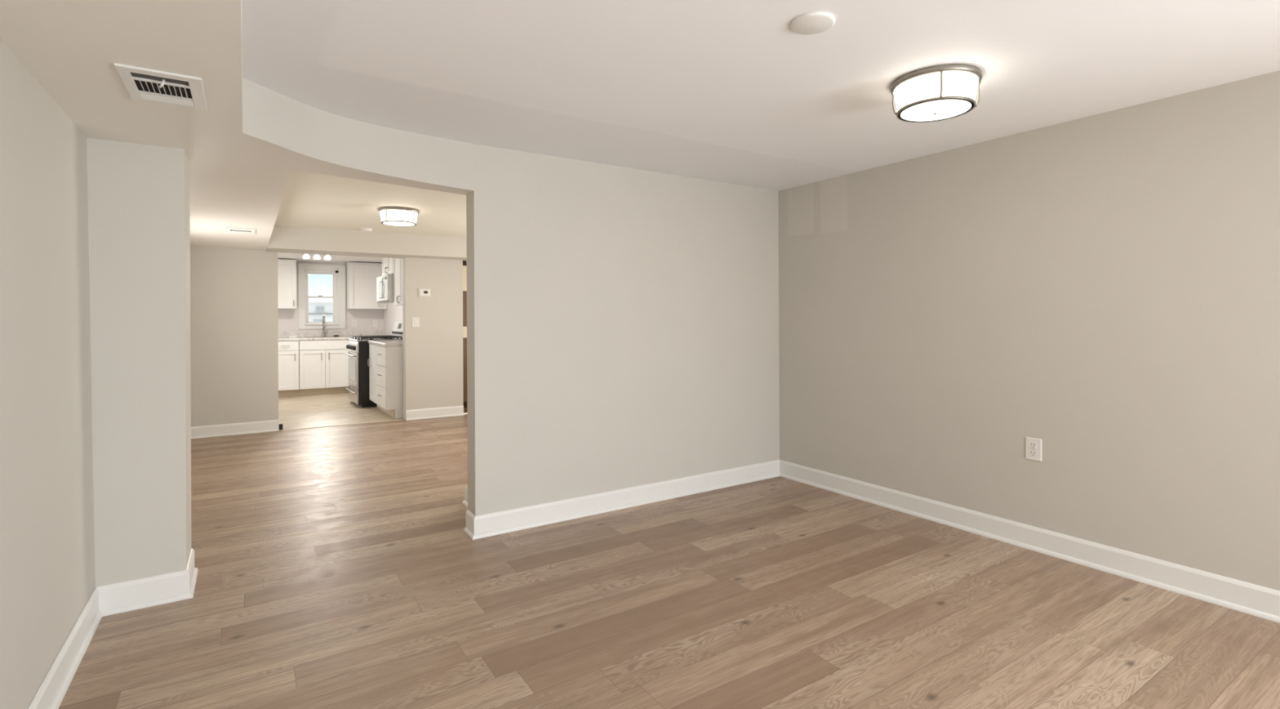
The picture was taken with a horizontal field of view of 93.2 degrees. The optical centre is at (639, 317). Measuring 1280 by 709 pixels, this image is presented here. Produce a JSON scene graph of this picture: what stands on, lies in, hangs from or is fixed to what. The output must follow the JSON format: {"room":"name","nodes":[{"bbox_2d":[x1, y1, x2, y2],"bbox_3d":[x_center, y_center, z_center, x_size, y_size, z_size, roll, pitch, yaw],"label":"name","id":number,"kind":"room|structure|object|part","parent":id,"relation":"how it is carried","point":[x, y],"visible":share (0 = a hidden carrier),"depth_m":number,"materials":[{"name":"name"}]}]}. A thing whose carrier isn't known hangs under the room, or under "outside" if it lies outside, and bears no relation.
{"room":"empty living room","nodes":[
{"label":"empty living room","id":0,"kind":"room"},
{"bbox_2d":[0,39,95,708],"bbox_3d":[-2.034,0.151,1.897,0.166,2.457,12.100,0,0,-33],"label":"wall","id":1,"kind":"structure","parent":0,"point":[47,577],"depth_m":2.10,"materials":[{"name":"beige paint"}]},
{"bbox_2d":[27,547,198,708],"bbox_3d":[-0.573,1.305,0.152,0.364,0.135,7.287,0,0,-33],"label":"baseboard","id":2,"kind":"structure","parent":1,"relation":"attached to","point":[107,599],"depth_m":2.80,"materials":[{"name":"white paint"}]},
{"bbox_2d":[86,137,191,586],"bbox_3d":[-2.524,0.267,3.002,0.453,2.229,0.331,0,0,-33],"label":"wall","id":3,"kind":"structure","parent":0,"point":[139,195],"depth_m":2.89,"materials":[{"name":"beige paint"}]},
{"bbox_2d":[0,0,291,246],"bbox_3d":[-1.571,-0.966,1.963,0.922,0.268,11.500,0,0,-33],"label":"ceiling","id":4,"kind":"structure","parent":0,"point":[71,48],"depth_m":2.11,"materials":[{"name":"paint"}]},
{"bbox_2d":[113,62,207,111],"bbox_3d":[-1.724,-0.816,2.197,0.235,0.030,0.376,0,0,-33],"label":"ceiling vent","id":5,"kind":"object","parent":4,"relation":"in","point":[156,86],"visible":1,"depth_m":2.17,"materials":[{"name":"white metal"}]},
{"bbox_3d":[-1.668,-0.815,2.112,0.027,0.028,0.013,0,0,37],"label":"lever","id":6,"kind":"part","parent":5,"relation":"part of","materials":[{"name":"white paint"}]},
{"bbox_2d":[225,226,256,234],"bbox_3d":[-3.778,-0.817,5.728,0.240,0.009,0.400,0,0,-33],"label":"ceiling vent","id":7,"kind":"object","parent":4,"relation":"in","point":[228,229],"visible":1,"depth_m":5.70,"materials":[{"name":"white metal"}]},
{"bbox_2d":[190,246,278,426],"bbox_3d":[-4.934,0.164,7.186,1.090,2.457,0.110,0,0,-33],"label":"wall","id":8,"kind":"structure","parent":0,"point":[234,295],"depth_m":7.18,"materials":[{"name":"beige paint"}]},
{"bbox_2d":[191,419,278,438],"bbox_3d":[-4.829,1.325,7.170,0.940,0.135,0.027,0,0,-33],"label":"baseboard","id":9,"kind":"structure","parent":8,"relation":"attached to","point":[222,429],"depth_m":7.18,"materials":[{"name":"white paint"}]},
{"bbox_2d":[190,225,466,261],"bbox_3d":[-3.268,-0.950,7.973,4.750,0.285,0.520,0,0,-33],"label":"wall","id":10,"kind":"structure","parent":0,"point":[285,239],"depth_m":7.55,"materials":[{"name":"beige paint"}]},
{"bbox_2d":[278,260,383,337],"bbox_3d":[-6.647,0.172,11.209,3.720,2.457,0.160,0,0,-33],"label":"wall","id":11,"kind":"structure","parent":0,"point":[288,321],"depth_m":11.73,"materials":[{"name":"stone"}]},
{"bbox_2d":[277,258,297,308],"bbox_3d":[-6.523,-0.598,10.936,0.535,0.885,0.406,0,0,-33],"label":"upper cabinet","id":12,"kind":"object","parent":11,"relation":"attached to","point":[286,268],"visible":0.65,"depth_m":10.87,"materials":[{"name":"white paint"}]},
{"bbox_2d":[297,262,346,328],"bbox_3d":[-6.071,-0.395,11.553,0.799,1.229,0.197,0,0,-33],"label":"window","id":13,"kind":"structure","parent":11,"relation":"in","point":[338,271],"depth_m":11.53,"materials":[{"name":"white paint"}]},
{"bbox_3d":[-6.118,-0.613,11.583,0.496,0.482,0.035,0,0,-33],"label":"sash","id":14,"kind":"part","parent":13,"relation":"part of","materials":[{"name":"clear glass"}]},
{"bbox_3d":[-6.094,-0.143,11.550,0.496,0.509,0.035,0,0,-33],"label":"sash","id":15,"kind":"part","parent":13,"relation":"part of","materials":[{"name":"white paint"}]},
{"bbox_2d":[278,330,382,337],"bbox_3d":[-5.991,0.318,11.537,2.005,0.100,0.008,0,0,-33],"label":"backsplash strip","id":16,"kind":"object","parent":11,"relation":"attached to","point":[341,333],"visible":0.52,"depth_m":11.58,"materials":[{"name":"stone"}]},
{"bbox_2d":[351,320,356,326],"bbox_3d":[-5.574,0.118,11.807,0.100,0.140,0.011,0,0,-33],"label":"wall outlet","id":17,"kind":"object","parent":11,"relation":"attached to","point":[353,322],"visible":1,"depth_m":11.80,"materials":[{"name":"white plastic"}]},
{"bbox_2d":[346,262,386,309],"bbox_3d":[-5.295,-0.603,11.738,0.663,0.885,0.406,0,0,-33],"label":"upper cabinet","id":18,"kind":"object","parent":11,"relation":"attached to","point":[362,283],"visible":0.84,"depth_m":11.57,"materials":[{"name":"white paint"}]},
{"bbox_2d":[373,319,377,326],"bbox_3d":[-5.252,0.117,12.018,0.100,0.140,0.011,0,0,-33],"label":"wall outlet","id":19,"kind":"object","parent":11,"relation":"attached to","point":[375,321],"visible":1,"depth_m":12.02,"materials":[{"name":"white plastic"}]},
{"bbox_2d":[242,78,474,195],"bbox_3d":[-1.458,-0.944,3.319,1.206,0.313,0.623,0,0,-33],"label":"wall header","id":20,"kind":"structure","parent":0,"point":[279,131],"depth_m":3.29,"materials":[{"name":"beige paint"}]},
{"bbox_2d":[383,302,402,335],"bbox_3d":[-3.926,0.160,10.370,0.120,2.457,4.220,0,0,-33],"label":"wall","id":21,"kind":"structure","parent":0,"point":[392,313],"depth_m":11.51,"materials":[{"name":"paint"}]},
{"bbox_2d":[382,257,393,275],"bbox_3d":[-4.011,-0.872,10.013,0.396,0.360,0.930,0,0,-33],"label":"upper cabinet","id":22,"kind":"object","parent":21,"relation":"attached to","point":[387,263],"visible":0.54,"depth_m":9.88,"materials":[{"name":"white paint"}]},
{"bbox_2d":[376,273,393,302],"bbox_3d":[-4.048,-0.464,9.988,0.478,0.445,0.930,0,0,-33],"label":"microwave","id":23,"kind":"object","parent":22,"relation":"attached to","point":[384,282],"visible":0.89,"depth_m":9.65,"materials":[{"name":"silver metal"}]},
{"bbox_3d":[-4.262,-0.475,9.976,0.028,0.410,0.705,0,0,-33],"label":"door","id":24,"kind":"part","parent":23,"relation":"part of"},
{"bbox_3d":[-4.009,-0.477,9.589,0.028,0.410,0.210,0,0,-33],"label":"control panel","id":25,"kind":"part","parent":23,"relation":"part of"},
{"bbox_3d":[-4.261,-0.866,10.125,0.022,0.339,0.456,0,0,-33],"label":"door","id":26,"kind":"part","parent":22,"relation":"part of","materials":[{"name":"white paint"}]},
{"bbox_3d":[-4.009,-0.867,9.738,0.022,0.339,0.456,0,0,-33],"label":"door","id":27,"kind":"part","parent":22,"relation":"part of","materials":[{"name":"white paint"}]},
{"bbox_2d":[393,257,402,305],"bbox_3d":[-3.500,-0.622,9.232,0.396,0.865,0.885,0,0,-33],"label":"upper cabinet","id":28,"kind":"object","parent":21,"relation":"attached to","point":[397,262],"visible":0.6,"depth_m":9.29,"materials":[{"name":"white paint"}]},
{"bbox_3d":[-3.504,-0.616,8.967,0.022,0.845,0.434,0,0,-33],"label":"door","id":29,"kind":"part","parent":28,"relation":"part of","materials":[{"name":"white paint"}]},
{"bbox_2d":[402,257,463,419],"bbox_3d":[-2.879,0.155,8.432,0.775,2.457,0.170,0,0,-33],"label":"wall","id":30,"kind":"structure","parent":0,"point":[433,351],"depth_m":8.34,"materials":[{"name":"beige paint"}]},
{"bbox_2d":[412,316,419,327],"bbox_3d":[-3.043,0.068,8.216,0.098,0.140,0.013,0,0,-33],"label":"light switch","id":31,"kind":"object","parent":30,"relation":"attached to","point":[415,320],"visible":1,"depth_m":8.21,"materials":[{"name":"white plastic"}]},
{"bbox_2d":[417,288,431,297],"bbox_3d":[-2.947,-0.339,8.269,0.172,0.118,0.032,0,0,-33],"label":"thermostat","id":32,"kind":"object","parent":30,"relation":"attached to","point":[425,292],"visible":1,"depth_m":8.26,"materials":[{"name":"white plastic"}]},
{"bbox_2d":[405,404,463,420],"bbox_3d":[-2.820,1.315,8.350,0.775,0.135,0.027,0,0,-33],"label":"baseboard","id":33,"kind":"structure","parent":30,"relation":"attached to","point":[433,412],"depth_m":8.34,"materials":[{"name":"white paint"}]},
{"bbox_2d":[462,260,466,413],"bbox_3d":[-2.222,0.273,8.892,0.804,2.195,0.078,0,0,-33],"label":"door","id":34,"kind":"structure","parent":30,"relation":"in","point":[464,263],"depth_m":8.68,"materials":[{"name":"brown wood"}]},
{"bbox_3d":[-2.227,-0.560,8.897,0.800,0.360,0.068,0,0,-33],"label":"panel","id":35,"kind":"part","parent":34,"relation":"part of","materials":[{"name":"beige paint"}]},
{"bbox_3d":[-2.223,0.210,8.897,0.800,0.160,0.068,0,0,-33],"label":"lock rail","id":36,"kind":"part","parent":34,"relation":"part of","materials":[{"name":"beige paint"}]},
{"bbox_2d":[466,143,779,515],"bbox_3d":[0.101,0.141,4.612,2.809,2.457,0.156,0,0,-33],"label":"wall","id":37,"kind":"structure","parent":0,"point":[623,322],"depth_m":4.31,"materials":[{"name":"beige paint"}]},
{"bbox_2d":[462,459,779,539],"bbox_3d":[-0.118,1.303,4.802,2.696,0.135,0.775,0,0,-33],"label":"baseboard","id":38,"kind":"structure","parent":37,"relation":"attached to","point":[485,525],"depth_m":4.30,"materials":[{"name":"white paint"}]},
{"bbox_2d":[57,392,1279,708],"bbox_3d":[-1.506,1.416,4.834,5.350,0.081,16.450,0,0,-33],"label":"floor","id":39,"kind":"structure","parent":0,"point":[338,566],"depth_m":2.82,"materials":[{"name":"brown wood"}]},
{"bbox_2d":[278,340,298,396],"bbox_3d":[-6.402,0.904,10.817,0.495,0.990,0.741,0,0,-33],"label":"base cabinet","id":40,"kind":"object","parent":39,"relation":"on","point":[288,350],"visible":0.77,"depth_m":10.61,"materials":[{"name":"white paint"}]},
{"bbox_3d":[-6.226,0.498,10.550,0.476,0.165,0.022,0,0,-33],"label":"drawer","id":41,"kind":"part","parent":40,"relation":"part of","materials":[{"name":"white paint"}]},
{"bbox_2d":[298,339,349,395],"bbox_3d":[-5.851,0.902,11.176,0.810,0.990,0.741,0,0,-33],"label":"base cabinet","id":42,"kind":"object","parent":39,"relation":"on","point":[323,364],"visible":0.94,"depth_m":10.89,"materials":[{"name":"white paint"}]},
{"bbox_3d":[-5.845,0.929,10.798,0.396,0.682,0.022,0,0,-33],"label":"door","id":43,"kind":"part","parent":42,"relation":"part of","materials":[{"name":"white paint"}]},
{"bbox_3d":[-5.508,0.927,11.018,0.396,0.682,0.022,0,0,-33],"label":"door","id":44,"kind":"part","parent":42,"relation":"part of","materials":[{"name":"white paint"}]},
{"bbox_2d":[278,418,404,431],"bbox_3d":[-3.805,1.385,7.806,1.470,0.005,0.030,0,0,-33],"label":"trim","id":45,"kind":"structure","parent":39,"relation":"on","point":[400,419],"depth_m":7.77,"materials":[{"name":"wood"}]},
{"bbox_2d":[345,320,403,407],"bbox_3d":[-4.275,0.727,9.818,0.833,1.325,0.910,0,0,-33],"label":"range","id":46,"kind":"object","parent":39,"relation":"on","point":[358,388],"visible":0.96,"depth_m":9.33,"materials":[{"name":"black metal"}]},
{"bbox_3d":[-4.599,0.596,9.607,0.059,0.026,0.836,0,0,-33],"label":"handle","id":47,"kind":"part","parent":46,"relation":"part of","materials":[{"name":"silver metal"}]},
{"bbox_3d":[-4.592,1.159,9.610,0.055,0.024,0.814,0,0,-33],"label":"handle","id":48,"kind":"part","parent":46,"relation":"part of","materials":[{"name":"silver metal"}]},
{"bbox_3d":[-4.576,0.824,9.621,0.003,0.335,0.650,0,0,-33],"label":"door glass","id":49,"kind":"part","parent":46,"relation":"part of","materials":[{"name":"grey glass"}]},
{"bbox_3d":[-4.566,0.458,9.629,0.035,0.175,0.902,0,0,-33],"label":"control panel","id":50,"kind":"part","parent":46,"relation":"part of","materials":[{"name":"silver metal"}]},
{"bbox_3d":[-4.562,0.836,9.630,0.030,0.560,0.902,0,0,-33],"label":"oven door","id":51,"kind":"part","parent":46,"relation":"part of","materials":[{"name":"silver metal"}]},
{"bbox_3d":[-4.559,1.231,9.631,0.026,0.210,0.902,0,0,-33],"label":"drawer","id":52,"kind":"part","parent":46,"relation":"part of","materials":[{"name":"silver metal"}]},
{"bbox_2d":[348,337,403,341],"bbox_3d":[-4.280,0.359,9.816,0.700,0.018,0.910,0,0,-33],"label":"cooktop","id":53,"kind":"object","parent":46,"relation":"in","point":[353,339],"depth_m":9.58,"materials":[{"name":"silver metal"}]},
{"bbox_2d":[368,343,384,411],"bbox_3d":[-3.726,0.892,9.254,0.751,0.990,0.595,0,0,-33],"label":"base cabinet","id":54,"kind":"object","parent":39,"relation":"on","point":[372,364],"visible":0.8,"depth_m":9.13,"materials":[{"name":"white paint"}]},
{"bbox_3d":[-3.998,0.833,9.076,0.022,0.856,0.579,0,0,-33],"label":"door","id":55,"kind":"part","parent":54,"relation":"part of","materials":[{"name":"white paint"}]},
{"bbox_2d":[376,345,403,417],"bbox_3d":[-3.368,0.890,8.706,0.751,0.990,0.704,0,0,-33],"label":"base cabinet","id":56,"kind":"object","parent":39,"relation":"on","point":[389,359],"visible":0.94,"depth_m":8.32,"materials":[{"name":"white paint"}]},
{"bbox_3d":[-3.647,0.542,8.536,0.022,0.277,0.669,0,0,-33],"label":"drawer","id":57,"kind":"part","parent":56,"relation":"part of","materials":[{"name":"white paint"}]},
{"bbox_3d":[-3.646,0.830,8.536,0.022,0.281,0.669,0,0,-33],"label":"drawer","id":58,"kind":"part","parent":56,"relation":"part of","materials":[{"name":"white paint"}]},
{"bbox_3d":[-3.644,1.120,8.536,0.022,0.280,0.669,0,0,-33],"label":"drawer","id":59,"kind":"part","parent":56,"relation":"part of","materials":[{"name":"white paint"}]},
{"bbox_2d":[368,339,403,346],"bbox_3d":[-3.518,0.376,8.960,0.730,0.040,1.325,0,0,-33],"label":"countertop","id":60,"kind":"structure","parent":56,"relation":"on","point":[392,342],"depth_m":8.54,"materials":[{"name":"stone"}]},
{"bbox_3d":[-3.154,0.828,8.437,0.685,0.866,0.018,0,0,-33],"label":"panel","id":61,"kind":"part","parent":56,"relation":"part of","materials":[{"name":"white paint"}]},
{"bbox_2d":[241,0,1279,262],"bbox_3d":[-1.539,-1.123,4.820,5.400,0.114,16.450,0,0,-33],"label":"ceiling","id":62,"kind":"structure","parent":0,"point":[720,91],"depth_m":2.69,"materials":[{"name":"paint"}]},
{"bbox_2d":[302,253,330,259],"bbox_3d":[-5.212,-0.999,9.771,0.440,0.128,0.100,0,0,-33],"label":"track light","id":63,"kind":"object","parent":62,"relation":"attached to","point":[317,256],"visible":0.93,"depth_m":9.73,"materials":[{"name":"silver metal"}]},
{"bbox_3d":[-5.341,-0.973,9.686,0.100,0.076,0.100,0,0,-33],"label":"globe","id":64,"kind":"part","parent":63,"relation":"part of","materials":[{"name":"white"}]},
{"bbox_3d":[-5.216,-0.973,9.768,0.100,0.076,0.100,0,0,-33],"label":"globe","id":65,"kind":"part","parent":63,"relation":"part of","materials":[{"name":"white glass"}]},
{"bbox_3d":[-5.086,-0.974,9.853,0.100,0.076,0.100,0,0,-33],"label":"globe","id":66,"kind":"part","parent":63,"relation":"part of","materials":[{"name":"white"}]},
{"bbox_2d":[360,227,373,231],"bbox_3d":[-3.305,-1.055,7.316,0.144,0.034,0.144,0,0,-33],"label":"smoke detector","id":67,"kind":"object","parent":62,"relation":"attached to","point":[364,229],"visible":1,"depth_m":7.27,"materials":[{"name":"white plastic"}]},
{"bbox_2d":[377,206,418,226],"bbox_3d":[-2.417,-0.997,6.068,0.380,0.158,0.380,0,0,-33],"label":"ceiling light","id":68,"kind":"object","parent":62,"relation":"attached to","point":[389,215],"visible":1,"depth_m":5.93,"materials":[{"name":"white glass"}]},
{"bbox_3d":[-2.417,-0.995,6.068,0.352,0.107,0.352,0,0,-33],"label":"lamp shade","id":69,"kind":"part","parent":68,"relation":"part of","materials":[{"name":"white glass"}]},
{"bbox_2d":[382,221,414,226],"bbox_3d":[-2.417,-0.936,6.068,0.314,0.013,0.314,0,0,-33],"label":"diffuser","id":70,"kind":"object","parent":68,"relation":"attached to","point":[388,223],"depth_m":6.03,"materials":[{"name":"white glass"}]},
{"bbox_2d":[890,63,982,122],"bbox_3d":[1.365,-1.014,2.798,0.380,0.158,0.380,0,0,-33],"label":"ceiling light","id":71,"kind":"object","parent":62,"relation":"attached to","point":[935,93],"visible":1,"depth_m":2.69,"materials":[{"name":"white glass"}]},
{"bbox_2d":[900,99,971,121],"bbox_3d":[1.365,-0.954,2.798,0.314,0.013,0.314,0,0,-33],"label":"diffuser","id":72,"kind":"object","parent":71,"relation":"attached to","point":[912,110],"depth_m":2.77,"materials":[{"name":"white glass"}]},
{"bbox_3d":[1.365,-1.013,2.798,0.352,0.107,0.352,0,0,-33],"label":"lamp shade","id":73,"kind":"part","parent":71,"relation":"part of","materials":[{"name":"white glass"}]},
{"bbox_2d":[777,70,1279,590],"bbox_3d":[3.141,0.127,2.395,0.140,2.457,7.279,0,0,-33],"label":"wall","id":74,"kind":"structure","parent":0,"point":[1103,289],"depth_m":3.38,"materials":[{"name":"beige paint"}]},
{"bbox_2d":[779,459,1279,622],"bbox_3d":[2.612,1.290,3.062,0.027,0.135,5.179,0,0,-33],"label":"baseboard","id":75,"kind":"structure","parent":74,"relation":"attached to","point":[1257,600],"depth_m":3.39,"materials":[{"name":"white paint"}]},
{"bbox_2d":[1025,436,1041,461],"bbox_3d":[2.304,0.771,3.544,0.011,0.130,0.086,0,0,-33],"label":"wall outlet","id":76,"kind":"object","parent":74,"relation":"attached to","point":[1033,445],"visible":1,"depth_m":3.54,"materials":[{"name":"white plastic"}]},
{"bbox_2d":[1030,449,1036,456],"bbox_3d":[2.301,0.795,3.542,0.002,0.033,0.036,0,0,-33],"label":"receptacle","id":77,"kind":"object","parent":76,"relation":"attached to","point":[1033,452],"depth_m":3.54,"materials":[{"name":"white plastic"}]},
{"bbox_2d":[1030,441,1036,448],"bbox_3d":[2.301,0.748,3.542,0.002,0.033,0.036,0,0,-33],"label":"receptacle","id":78,"kind":"object","parent":76,"relation":"attached to","point":[1033,444],"depth_m":3.54,"materials":[{"name":"white plastic"}]},
{"label":"outside","id":79,"kind":"structure","parent":0,"visible":0},
{"bbox_3d":[-22.725,2.724,34.836,60.000,0.100,56.800,0,0,-33],"label":"ground","id":80,"kind":"structure","parent":79,"visible":0},
{"bbox_2d":[308,301,333,321],"bbox_3d":[-13.818,0.963,30.326,18.400,3.340,6.500,0,0,-33],"label":"house","id":81,"kind":"structure","parent":80,"relation":"on","point":[317,309],"depth_m":26.57,"materials":[{"name":"white paint"}]},
{"bbox_3d":[-14.071,0.165,26.545,0.450,0.160,0.020,0,0,-33],"label":"pane","id":82,"kind":"part","parent":81,"relation":"part of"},
{"bbox_3d":[-14.044,-0.381,26.564,0.320,0.190,0.020,0,0,-33],"label":"pane","id":83,"kind":"part","parent":81,"relation":"part of","materials":[{"name":"clear glass"}]},
{"bbox_3d":[-13.826,-0.677,30.326,18.400,0.060,6.500,0,0,-33],"label":"cornice","id":84,"kind":"part","parent":81,"relation":"part of","materials":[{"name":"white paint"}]},
{"bbox_3d":[-4.885,0.897,11.109,0.675,0.990,1.890,0,0,-33],"label":"base cabinet","id":85,"kind":"object","parent":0,"visible":0},
{"bbox_2d":[278,336,357,340],"bbox_3d":[-5.458,0.385,10.743,2.030,0.040,1.900,0,0,-33],"label":"countertop","id":86,"kind":"structure","parent":85,"relation":"on","point":[313,337],"depth_m":10.88,"materials":[{"name":"stone"}]},
{"bbox_2d":[302,336,337,337],"bbox_3d":[-5.891,0.472,11.152,0.596,0.210,0.396,0,0,-33],"label":"sink","id":87,"kind":"object","parent":86,"relation":"in","point":[323,336],"visible":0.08,"depth_m":11.36,"materials":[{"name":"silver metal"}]},
{"bbox_2d":[321,315,327,336],"bbox_3d":[-5.913,0.160,11.355,0.102,0.413,0.222,0,0,-33],"label":"faucet","id":88,"kind":"object","parent":86,"relation":"on","point":[323,332],"visible":1,"depth_m":11.39,"materials":[{"name":"silver metal"}]},
{"bbox_3d":[-5.926,0.096,11.339,0.027,0.283,0.196,0,0,-33],"label":"spout","id":89,"kind":"part","parent":88,"relation":"part of","materials":[{"name":"silver metal"}]}
]}

